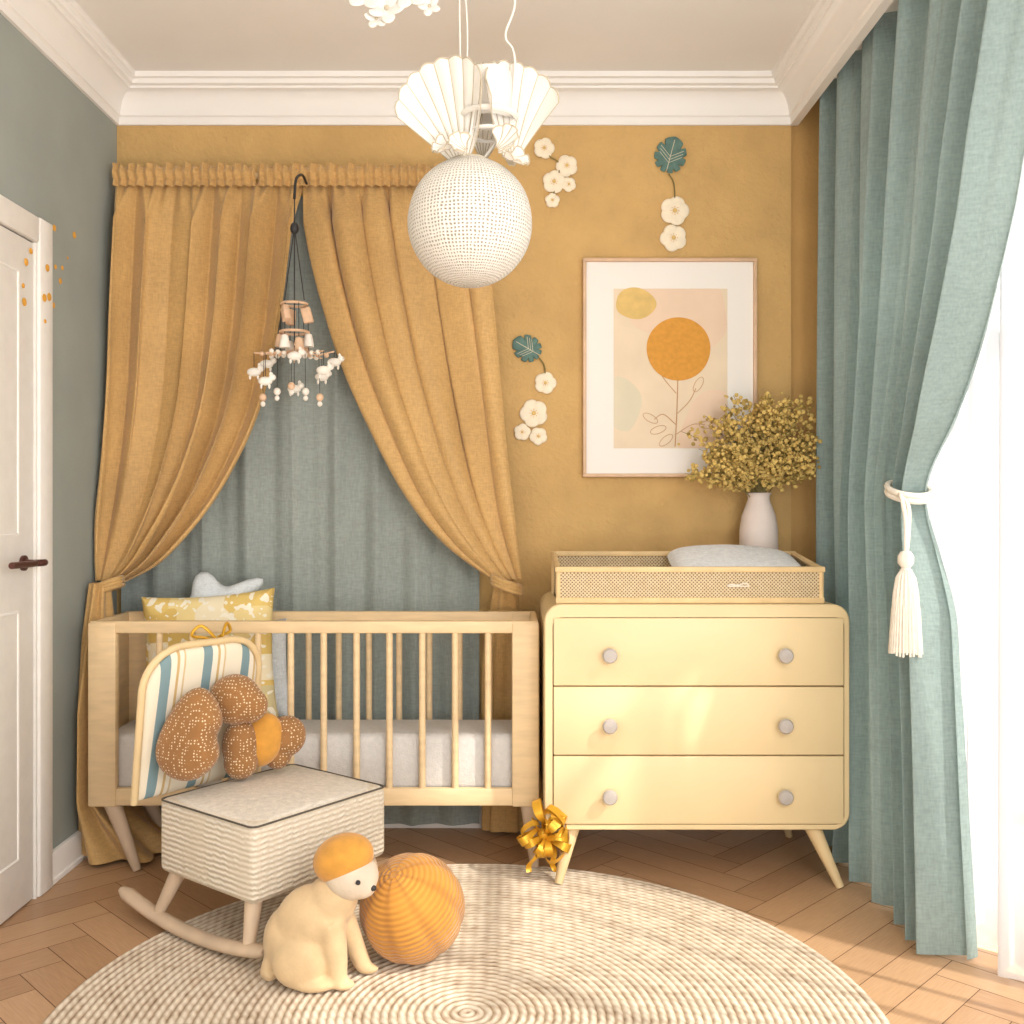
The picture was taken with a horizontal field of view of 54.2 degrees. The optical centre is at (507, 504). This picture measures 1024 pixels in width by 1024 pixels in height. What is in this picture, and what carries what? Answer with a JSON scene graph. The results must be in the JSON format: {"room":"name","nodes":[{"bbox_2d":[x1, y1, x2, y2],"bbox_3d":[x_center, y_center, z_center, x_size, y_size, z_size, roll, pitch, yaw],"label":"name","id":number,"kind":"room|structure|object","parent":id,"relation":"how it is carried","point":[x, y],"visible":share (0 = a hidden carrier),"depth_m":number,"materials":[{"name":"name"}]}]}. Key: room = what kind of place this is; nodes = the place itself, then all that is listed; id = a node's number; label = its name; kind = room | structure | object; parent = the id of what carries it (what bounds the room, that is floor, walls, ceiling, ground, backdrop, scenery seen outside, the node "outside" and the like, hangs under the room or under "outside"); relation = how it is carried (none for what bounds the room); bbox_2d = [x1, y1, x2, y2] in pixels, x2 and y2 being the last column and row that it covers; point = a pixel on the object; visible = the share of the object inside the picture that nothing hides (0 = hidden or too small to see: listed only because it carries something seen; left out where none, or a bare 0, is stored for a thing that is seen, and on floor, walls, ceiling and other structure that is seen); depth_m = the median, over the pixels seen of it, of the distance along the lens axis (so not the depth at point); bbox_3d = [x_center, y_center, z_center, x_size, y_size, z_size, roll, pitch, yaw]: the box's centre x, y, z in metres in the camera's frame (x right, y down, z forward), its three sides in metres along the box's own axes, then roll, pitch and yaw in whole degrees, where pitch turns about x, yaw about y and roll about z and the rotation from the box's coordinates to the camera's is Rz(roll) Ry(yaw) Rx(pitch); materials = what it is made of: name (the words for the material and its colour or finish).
{"room":"bedroom","nodes":[
{"label":"bedroom","id":0,"kind":"room"},
{"bbox_2d":[0,13,116,848],"bbox_3d":[-1.591,-0.242,1.639,0.150,2.985,4.477,0,0,0],"label":"wall","id":1,"kind":"structure","parent":0,"point":[58,149],"depth_m":3.45,"materials":[{"name":"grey paint"}]},
{"bbox_2d":[0,194,52,924],"bbox_3d":[-1.478,0.167,2.737,0.075,2.167,1.074,0,0,0],"label":"door","id":2,"kind":"structure","parent":1,"relation":"in","point":[26,342],"depth_m":3.11,"materials":[{"name":"paint"}]},
{"bbox_2d":[22,225,75,322],"bbox_3d":[-1.500,-0.769,3.299,0.028,0.372,0.413,0,0,-3],"label":"stickers","id":3,"kind":"object","parent":1,"relation":"attached to","point":[24,302],"visible":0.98,"depth_m":3.22,"materials":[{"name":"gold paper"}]},
{"bbox_2d":[53,831,86,884],"bbox_3d":[-1.504,1.198,3.576,0.024,0.105,0.601,0,0,0],"label":"baseboard","id":4,"kind":"structure","parent":1,"relation":"attached to","point":[67,855],"depth_m":3.40,"materials":[{"name":"white paint"}]},
{"bbox_2d":[0,0,893,125],"bbox_3d":[-0.196,-1.552,1.639,2.641,0.165,4.477,0,0,0],"label":"crown molding","id":5,"kind":"structure","parent":1,"relation":"attached to","point":[830,32],"depth_m":3.79,"materials":[{"name":"white paint"}]},
{"bbox_2d":[75,0,813,70],"bbox_3d":[-0.008,-1.685,1.714,3.316,0.100,4.627,0,0,0],"label":"ceiling","id":6,"kind":"structure","parent":0,"point":[150,35],"depth_m":3.46,"materials":[{"name":"paint"}]},
{"bbox_2d":[349,0,439,27],"bbox_3d":[-0.273,-1.387,2.388,0.224,0.496,0.029,0,0,0],"label":"flower garland","id":7,"kind":"object","parent":6,"relation":"hanging from","point":[381,12],"visible":1,"depth_m":2.38,"materials":[{"name":"white paper"}]},
{"bbox_2d":[394,0,559,287],"bbox_3d":[-0.096,-1.079,2.384,0.325,1.112,0.317,0,0,-38],"label":"pendant lamp","id":8,"kind":"object","parent":6,"relation":"hanging from","point":[469,221],"visible":1,"depth_m":2.34,"materials":[{"name":"fabric"}]},
{"bbox_2d":[835,0,897,77],"bbox_3d":[1.275,-1.593,2.050,0.230,0.085,3.520,0,0,0],"label":"rail","id":9,"kind":"object","parent":6,"relation":"attached to","point":[893,7],"visible":0.02,"depth_m":3.12,"materials":[{"name":"white paint"}]},
{"bbox_2d":[816,0,1023,959],"bbox_3d":[1.210,-0.155,2.970,0.178,2.790,1.669,0,0,0],"label":"window curtain","id":10,"kind":"object","parent":9,"relation":"hanging from","point":[921,129],"visible":0.85,"depth_m":2.91,"materials":[{"name":"teal fabric"}]},
{"bbox_2d":[884,480,933,657],"bbox_3d":[1.171,0.175,2.906,0.137,0.506,0.243,0,0,16],"label":"tassel","id":11,"kind":"object","parent":10,"relation":"attached to","point":[905,632],"visible":0.92,"depth_m":2.82,"materials":[{"name":"white fabric"}]},
{"bbox_2d":[927,158,1023,980],"bbox_3d":[1.349,-0.158,2.118,0.131,2.785,3.103,0,0,0],"label":"sheer curtain","id":12,"kind":"object","parent":9,"relation":"hanging from","point":[976,511],"visible":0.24,"depth_m":2.80,"materials":[{"name":"white fabric"}]},
{"bbox_2d":[117,126,790,800],"bbox_3d":[-0.284,-0.242,3.952,2.764,2.985,0.150,0,0,0],"label":"wall","id":13,"kind":"structure","parent":0,"point":[734,182],"depth_m":3.88,"materials":[{"name":"paint"}]},
{"bbox_2d":[121,196,478,825],"bbox_3d":[-0.797,0.020,3.846,1.375,2.420,0.036,0,0,0],"label":"curtain","id":14,"kind":"object","parent":13,"relation":"hanging from","point":[311,507],"visible":0.26,"depth_m":3.85,"materials":[{"name":"fabric"}]},
{"bbox_2d":[384,801,543,827],"bbox_3d":[0.002,1.198,3.871,2.996,0.105,0.012,0,0,0],"label":"baseboard","id":15,"kind":"structure","parent":13,"relation":"attached to","point":[435,825],"depth_m":3.87,"materials":[{"name":"white paint"}]},
{"bbox_2d":[512,335,556,444],"bbox_3d":[0.103,-0.445,3.865,0.172,0.428,0.019,0,0,0],"label":"wall decoration","id":16,"kind":"object","parent":13,"relation":"attached to","point":[533,413],"visible":1,"depth_m":3.86,"materials":[{"name":"teal fabric"}]},
{"bbox_2d":[534,138,576,207],"bbox_3d":[0.185,-1.286,3.865,0.167,0.270,0.019,0,0,0],"label":"wall decoration","id":17,"kind":"object","parent":13,"relation":"attached to","point":[554,181],"visible":1,"depth_m":3.86,"materials":[{"name":"white fabric"}]},
{"bbox_2d":[583,258,756,476],"bbox_3d":[0.624,-0.529,3.860,0.670,0.843,0.030,0,0,0],"label":"framed art print","id":18,"kind":"object","parent":13,"relation":"attached to","point":[665,340],"visible":0.89,"depth_m":3.86,"materials":[{"name":"white paper"}]},
{"bbox_2d":[654,136,688,251],"bbox_3d":[0.634,-1.203,3.865,0.137,0.445,0.019,0,0,0],"label":"wall decoration","id":19,"kind":"object","parent":13,"relation":"attached to","point":[670,155],"visible":1,"depth_m":3.86,"materials":[{"name":"teal fabric"}]},
{"bbox_3d":[-0.800,-1.250,3.833,1.400,0.024,0.088,0,0,0],"label":"rod","id":20,"kind":"object","parent":13,"relation":"attached to","visible":0},
{"bbox_2d":[76,162,302,864],"bbox_3d":[-1.142,-0.026,3.619,0.740,2.523,0.388,0,0,0],"label":"curtain","id":21,"kind":"object","parent":20,"relation":"hanging from","point":[199,254],"visible":0.91,"depth_m":3.75,"materials":[{"name":"yellow fabric"}]},
{"bbox_2d":[247,173,343,406],"bbox_3d":[-0.761,-0.786,3.567,0.311,0.882,0.332,0,0,-43],"label":"mobile","id":22,"kind":"object","parent":20,"relation":"hanging from","point":[294,351],"visible":1,"depth_m":3.53,"materials":[{"name":"fabric"}]},
{"bbox_2d":[258,162,523,831],"bbox_3d":[-0.431,-0.026,3.726,1.024,2.523,0.189,0,0,-1],"label":"curtain","id":23,"kind":"object","parent":20,"relation":"hanging from","point":[420,366],"visible":0.82,"depth_m":3.72,"materials":[{"name":"yellow fabric"}]},
{"bbox_2d":[0,828,1023,1023],"bbox_3d":[-0.008,1.300,1.639,4.216,0.100,5.677,0,0,0],"label":"floor","id":24,"kind":"structure","parent":0,"point":[60,938],"depth_m":3.10,"materials":[{"name":"brown wood"}]},
{"bbox_2d":[88,611,538,871],"bbox_3d":[-0.661,0.824,3.567,1.534,0.858,0.341,0,0,0],"label":"crib","id":25,"kind":"object","parent":24,"relation":"on","point":[116,643],"visible":0.72,"depth_m":3.40,"materials":[{"name":"brown wood"}]},
{"bbox_2d":[141,588,277,716],"bbox_3d":[-1.070,0.542,3.585,0.511,0.485,0.167,0,0,0],"label":"patterned pillow","id":26,"kind":"object","parent":25,"relation":"on","point":[256,605],"visible":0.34,"depth_m":3.56,"materials":[{"name":"fabric"}]},
{"bbox_2d":[190,572,262,597],"bbox_3d":[-1.100,0.394,3.671,0.394,0.291,0.111,0,0,0],"label":"star pillow","id":27,"kind":"object","parent":26,"relation":"on","point":[205,584],"visible":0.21,"depth_m":3.66,"materials":[{"name":"grey fabric"}]},
{"bbox_2d":[272,618,286,716],"bbox_3d":[-0.935,0.605,3.672,0.284,0.374,0.106,0,0,0],"label":"pillow","id":28,"kind":"object","parent":25,"relation":"on","point":[278,639],"visible":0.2,"depth_m":3.65,"materials":[{"name":"fabric"}]},
{"bbox_2d":[119,720,511,786],"bbox_3d":[-0.661,0.888,3.568,1.474,0.199,0.267,0,0,0],"label":"mattress","id":29,"kind":"object","parent":25,"relation":"in","point":[339,732],"depth_m":3.43,"materials":[{"name":"white fabric"}]},
{"bbox_2d":[42,864,890,1023],"bbox_3d":[-0.100,1.244,2.443,2.043,0.011,2.043,0,0,21],"label":"braided rug","id":30,"kind":"object","parent":24,"relation":"on","point":[528,947],"visible":0.85,"depth_m":2.64,"materials":[{"name":"fabric"}]},
{"bbox_2d":[118,636,383,958],"bbox_3d":[-0.762,0.822,3.030,0.685,0.824,0.581,0,0,38],"label":"rocking chair","id":31,"kind":"object","parent":30,"relation":"on","point":[254,839],"visible":0.87,"depth_m":2.90,"materials":[{"name":"beige fabric"}]},
{"bbox_2d":[155,687,222,780],"bbox_3d":[-0.937,0.672,2.939,0.198,0.268,0.129,0,0,20],"label":"cushion","id":32,"kind":"object","parent":31,"relation":"on","point":[187,747],"visible":1,"depth_m":2.89,"materials":[{"name":"brown fabric"}]},
{"bbox_2d":[190,622,231,638],"bbox_3d":[-0.911,0.493,3.164,0.100,0.236,0.154,0,0,38],"label":"ribbon","id":33,"kind":"object","parent":31,"relation":"on","point":[226,624],"visible":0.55,"depth_m":3.15,"materials":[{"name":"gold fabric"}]},
{"bbox_2d":[210,674,305,779],"bbox_3d":[-0.768,0.679,3.095,0.303,0.323,0.156,0,0,-32],"label":"plush toy","id":34,"kind":"object","parent":31,"relation":"on","point":[253,738],"visible":0.96,"depth_m":3.04,"materials":[{"name":"orange fabric"}]},
{"bbox_2d":[260,832,378,992],"bbox_3d":[-0.488,1.046,2.597,0.305,0.382,0.165,0,0,0],"label":"dog","id":35,"kind":"object","parent":30,"relation":"on","point":[308,940],"visible":1,"depth_m":2.54},
{"bbox_2d":[359,853,464,964],"bbox_3d":[-0.260,1.096,2.722,0.286,0.286,0.286,0,0,0],"label":"ball","id":36,"kind":"object","parent":30,"relation":"on","point":[415,912],"visible":0.95,"depth_m":2.62,"materials":[{"name":"orange fabric"}]},
{"bbox_2d":[539,591,848,888],"bbox_3d":[0.619,0.789,3.511,0.998,0.929,0.578,0,0,0],"label":"dresser","id":37,"kind":"object","parent":24,"relation":"on","point":[652,716],"visible":0.95,"depth_m":3.26,"materials":[{"name":"paint"}]},
{"bbox_2d":[516,798,571,871],"bbox_3d":[0.128,1.086,3.311,0.180,0.239,0.169,0,0,23],"label":"ribbon bow","id":38,"kind":"object","parent":37,"relation":"attached to","point":[546,842],"visible":0.98,"depth_m":3.26,"materials":[{"name":"gold metal"}]},
{"bbox_2d":[551,551,824,603],"bbox_3d":[0.599,0.245,3.452,0.888,0.158,0.354,0,0,0],"label":"tray","id":39,"kind":"object","parent":37,"relation":"on","point":[577,577],"visible":0.98,"depth_m":3.29,"materials":[{"name":"beige wicker"}]},
{"bbox_2d":[667,544,800,565],"bbox_3d":[0.787,0.204,3.460,0.445,0.129,0.230,0,0,0],"label":"changing pad","id":40,"kind":"object","parent":39,"relation":"on","point":[720,554],"visible":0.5,"depth_m":3.44,"materials":[{"name":"fabric"}]},
{"bbox_2d":[677,391,821,549],"bbox_3d":[0.900,-0.048,3.678,0.551,0.743,0.245,0,0,0],"label":"vase","id":41,"kind":"object","parent":37,"relation":"on","point":[742,463],"visible":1,"depth_m":3.67,"materials":[{"name":"ceramic"}]},
{"bbox_2d":[791,98,819,562],"bbox_3d":[1.375,-0.242,3.958,0.551,2.985,0.138,0,0,0],"label":"wall","id":42,"kind":"structure","parent":0,"point":[804,136],"depth_m":3.89,"materials":[{"name":"paint"}]}
]}

